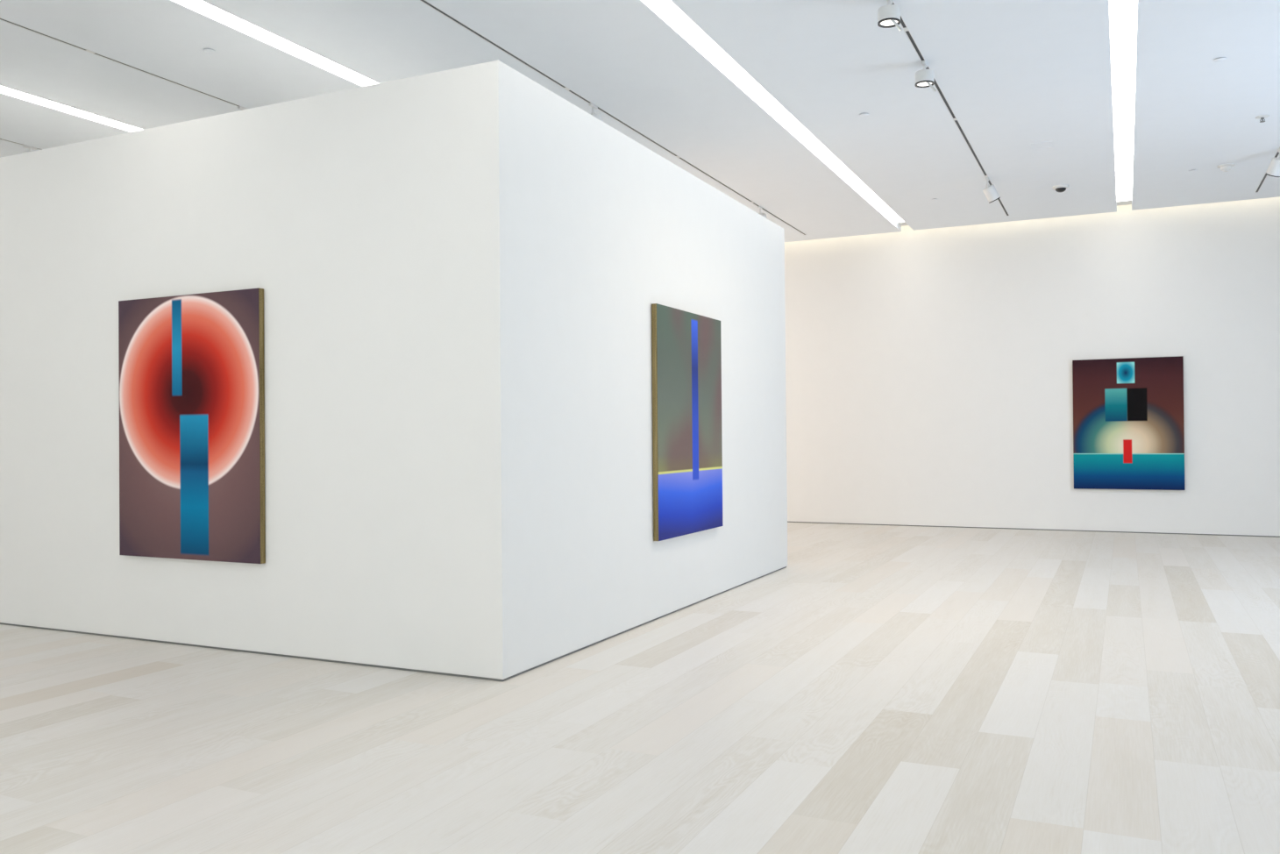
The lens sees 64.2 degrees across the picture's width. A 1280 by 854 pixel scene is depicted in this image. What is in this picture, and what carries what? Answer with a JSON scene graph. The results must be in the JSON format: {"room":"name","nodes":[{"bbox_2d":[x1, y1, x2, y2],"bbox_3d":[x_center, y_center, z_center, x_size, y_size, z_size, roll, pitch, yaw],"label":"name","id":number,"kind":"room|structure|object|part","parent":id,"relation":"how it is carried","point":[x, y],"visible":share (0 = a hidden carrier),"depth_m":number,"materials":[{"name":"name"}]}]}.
{"room":"museum","nodes":[
{"label":"museum","id":0,"kind":"room"},
{"bbox_2d":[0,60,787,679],"bbox_3d":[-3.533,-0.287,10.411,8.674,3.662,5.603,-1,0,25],"label":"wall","id":1,"kind":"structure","parent":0,"point":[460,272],"depth_m":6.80,"materials":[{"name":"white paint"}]},
{"bbox_2d":[118,287,265,563],"bbox_3d":[-3.132,0.000,7.087,1.366,1.834,0.052,-1,0,25],"label":"painting","id":2,"kind":"object","parent":1,"relation":"attached to","point":[191,367],"visible":1,"depth_m":7.04,"materials":[{"name":"paint"}]},
{"bbox_2d":[0,566,786,681],"bbox_3d":[-3.514,1.551,10.395,8.642,0.014,5.579,-1,0,25],"label":"baseboard","id":3,"kind":"structure","parent":1,"relation":"attached to","point":[212,647],"depth_m":6.94,"materials":[{"name":"grey metal"}]},
{"bbox_2d":[651,303,722,540],"bbox_3d":[0.413,-0.035,8.542,0.052,1.844,1.388,-1,0,25],"label":"painting","id":4,"kind":"object","parent":1,"relation":"attached to","point":[687,437],"visible":1,"depth_m":8.40,"materials":[{"name":"paint"}]},
{"bbox_2d":[0,522,1279,853],"bbox_3d":[-1.599,1.505,5.478,18.432,0.001,23.835,-1,0,25],"label":"floor","id":5,"kind":"structure","parent":0,"point":[884,689],"depth_m":5.04,"materials":[{"name":"beige wood"}]},
{"bbox_2d":[0,0,1279,241],"bbox_3d":[-1.468,-3.144,6.183,17.900,0.220,21.880,-1,0,25],"label":"ceiling","id":6,"kind":"structure","parent":0,"point":[1013,74],"depth_m":8.88,"materials":[{"name":"white paint"}]},
{"bbox_2d":[0,138,42,149],"bbox_3d":[-7.383,-2.989,8.761,0.034,0.052,21.450,-1,0,25],"label":"track","id":7,"kind":"object","parent":6,"relation":"attached to","point":[0,138],"visible":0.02,"depth_m":10.62,"materials":[{"name":"black metal"}]},
{"bbox_2d":[21,144,36,153],"bbox_3d":[-6.436,-2.833,10.716,0.146,0.252,0.201,0,0,3],"label":"track spotlight","id":8,"kind":"object","parent":7,"relation":"hanging from","point":[24,145],"visible":0.2,"depth_m":10.74,"materials":[{"name":"white plastic"}]},
{"bbox_2d":[0,85,142,129],"bbox_3d":[-5.964,-3.118,8.324,0.190,0.165,21.880,-1,0,25],"label":"ceiling light","id":9,"kind":"object","parent":6,"relation":"attached to","point":[0,86],"visible":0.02,"depth_m":9.66,"materials":[{"name":"white plastic"}]},
{"bbox_2d":[0,17,247,108],"bbox_3d":[-4.697,-3.021,7.482,0.034,0.052,21.450,-1,0,25],"label":"track","id":10,"kind":"object","parent":6,"relation":"attached to","point":[3,19],"visible":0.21,"depth_m":8.32,"materials":[{"name":"black metal"}]},
{"bbox_2d":[237,106,248,110],"bbox_3d":[-3.712,-2.865,9.518,0.146,0.252,0.201,0,0,3],"label":"track spotlight","id":11,"kind":"object","parent":10,"relation":"hanging from","point":[238,107],"visible":0.07,"depth_m":9.52,"materials":[{"name":"white plastic"}]},
{"bbox_2d":[203,48,215,53],"bbox_3d":[-3.430,-2.997,8.121,0.094,0.012,0.094,-1,0,25],"label":"sprinkler cover","id":12,"kind":"object","parent":6,"relation":"attached to","point":[207,50],"visible":1,"depth_m":8.12,"materials":[{"name":"grey metal"}]},
{"bbox_2d":[187,0,377,85],"bbox_3d":[-3.280,-3.150,7.046,0.190,0.165,21.880,-1,0,25],"label":"ceiling light","id":13,"kind":"object","parent":6,"relation":"attached to","point":[202,3],"visible":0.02,"depth_m":8.07,"materials":[{"name":"white plastic"}]},
{"bbox_2d":[419,0,806,234],"bbox_3d":[-2.027,-3.053,6.211,0.034,0.052,21.450,-1,0,25],"label":"track","id":14,"kind":"object","parent":6,"relation":"attached to","point":[428,3],"visible":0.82,"depth_m":9.23,"materials":[{"name":"black metal"}]},
{"bbox_2d":[588,102,603,121],"bbox_3d":[-0.416,-2.894,9.545,0.167,0.248,0.156,-1,0,25],"label":"track spotlight","id":15,"kind":"object","parent":14,"relation":"hanging from","point":[597,116],"visible":0.35,"depth_m":9.51,"materials":[{"name":"white plastic"}]},
{"bbox_2d":[757,206,767,218],"bbox_3d":[1.658,-2.876,13.924,0.156,0.252,0.198,-1,0,25],"label":"track spotlight","id":16,"kind":"object","parent":14,"relation":"hanging from","point":[764,215],"visible":0.38,"depth_m":13.88,"materials":[{"name":"white plastic"}]},
{"bbox_2d":[648,0,908,226],"bbox_3d":[-0.602,-3.182,5.770,0.190,0.165,21.880,-1,0,25],"label":"ceiling light","id":17,"kind":"object","parent":6,"relation":"attached to","point":[668,8],"visible":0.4,"depth_m":9.43,"materials":[{"name":"white plastic"}]},
{"bbox_2d":[859,113,869,116],"bbox_3d":[2.177,-3.030,9.890,0.094,0.012,0.094,-1,0,25],"label":"sprinkler cover","id":18,"kind":"object","parent":6,"relation":"attached to","point":[862,114],"visible":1,"depth_m":9.88,"materials":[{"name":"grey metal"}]},
{"bbox_2d":[892,0,1009,215],"bbox_3d":[0.663,-3.085,4.929,0.034,0.052,21.450,-1,0,25],"label":"track","id":19,"kind":"object","parent":6,"relation":"attached to","point":[902,23],"visible":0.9,"depth_m":9.66,"materials":[{"name":"black metal"}]},
{"bbox_2d":[877,0,902,30],"bbox_3d":[1.783,-2.918,7.247,0.183,0.272,0.157,-1,0,25],"label":"track spotlight","id":20,"kind":"object","parent":19,"relation":"hanging from","point":[889,15],"visible":1,"depth_m":7.20,"materials":[{"name":"white plastic"}]},
{"bbox_3d":[1.807,-2.833,7.178,0.081,0.100,0.020,-1,-1,31],"label":"lever","id":21,"kind":"part","parent":20,"relation":"part of","materials":[{"name":"white metal"}]},
{"bbox_2d":[915,60,936,92],"bbox_3d":[2.394,-2.913,8.529,0.183,0.272,0.157,-1,0,25],"label":"track spotlight","id":22,"kind":"object","parent":19,"relation":"hanging from","point":[924,78],"visible":1,"depth_m":8.47,"materials":[{"name":"white plastic"}]},
{"bbox_3d":[2.418,-2.828,8.460,0.081,0.100,0.020,-1,-1,31],"label":"lever","id":23,"kind":"part","parent":22,"relation":"part of","materials":[{"name":"white metal"}]},
{"bbox_2d":[982,177,1000,203],"bbox_3d":[4.288,-2.884,12.440,0.211,0.303,0.142,0,0,-14],"label":"track spotlight","id":24,"kind":"object","parent":19,"relation":"hanging from","point":[990,191],"visible":1,"depth_m":12.38,"materials":[{"name":"white plastic"}]},
{"bbox_2d":[1052,184,1068,192],"bbox_3d":[5.314,-3.002,12.876,0.196,0.075,0.196,-1,0,25],"label":"dome camera","id":25,"kind":"object","parent":6,"relation":"attached to","point":[1062,188],"visible":1,"depth_m":12.82,"materials":[{"name":"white plastic"}]},
{"bbox_2d":[1109,0,1137,206],"bbox_3d":[2.114,-3.211,4.477,0.190,0.171,21.880,-1,0,25],"label":"ceiling light","id":26,"kind":"object","parent":6,"relation":"attached to","point":[1122,13],"visible":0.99,"depth_m":9.32,"materials":[{"name":"white plastic"}]},
{"bbox_2d":[1214,57,1226,62],"bbox_3d":[4.837,-3.063,8.497,0.094,0.012,0.094,-1,0,25],"label":"sprinkler cover","id":27,"kind":"object","parent":6,"relation":"attached to","point":[1219,60],"visible":1,"depth_m":8.49,"materials":[{"name":"grey metal"}]},
{"bbox_2d":[1217,163,1234,171],"bbox_3d":[6.863,-3.025,11.939,0.176,0.068,0.176,-1,0,25],"label":"smoke detector","id":28,"kind":"object","parent":6,"relation":"attached to","point":[1226,167],"visible":1,"depth_m":11.90,"materials":[{"name":"white plastic"}]},
{"bbox_3d":[6.863,-3.053,11.939,0.176,0.012,0.176,-1,0,25],"label":"plate","id":29,"kind":"part","parent":28,"relation":"part of","materials":[{"name":"white plastic"}]},
{"bbox_2d":[1255,114,1269,122],"bbox_3d":[6.151,-3.041,10.074,0.120,0.054,0.120,-1,0,25],"label":"sprinkler","id":30,"kind":"object","parent":6,"relation":"attached to","point":[1262,117],"visible":1,"depth_m":10.06,"materials":[{"name":"grey metal"}]},
{"bbox_2d":[1254,147,1279,192],"bbox_3d":[3.426,-3.118,3.613,0.034,0.052,21.450,-1,0,25],"label":"track","id":31,"kind":"object","parent":6,"relation":"attached to","point":[1277,152],"visible":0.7,"depth_m":12.61,"materials":[{"name":"black metal"}]},
{"bbox_2d":[1265,148,1279,177],"bbox_3d":[7.051,-2.915,11.295,0.146,0.304,0.218,0,0,-16],"label":"track spotlight","id":32,"kind":"object","parent":31,"relation":"hanging from","point":[1274,167],"visible":1,"depth_m":11.26,"materials":[{"name":"white plastic"}]},
{"bbox_2d":[784,196,1279,536],"bbox_3d":[3.393,-1.161,16.338,18.300,5.386,0.250,-1,0,25],"label":"wall","id":33,"kind":"structure","parent":0,"point":[928,372],"depth_m":15.11,"materials":[{"name":"white paint"}]},
{"bbox_2d":[787,521,1279,537],"bbox_3d":[3.407,1.539,16.300,18.300,0.014,0.188,-1,0,25],"label":"baseboard","id":34,"kind":"structure","parent":33,"relation":"attached to","point":[787,522],"depth_m":14.98,"materials":[{"name":"grey metal"}]},
{"bbox_2d":[1072,355,1184,490],"bbox_3d":[6.925,-0.045,14.484,1.420,1.860,0.052,-1,0,25],"label":"painting","id":35,"kind":"object","parent":33,"relation":"attached to","point":[1128,422],"visible":1,"depth_m":14.45,"materials":[{"name":"paint"}]}
]}

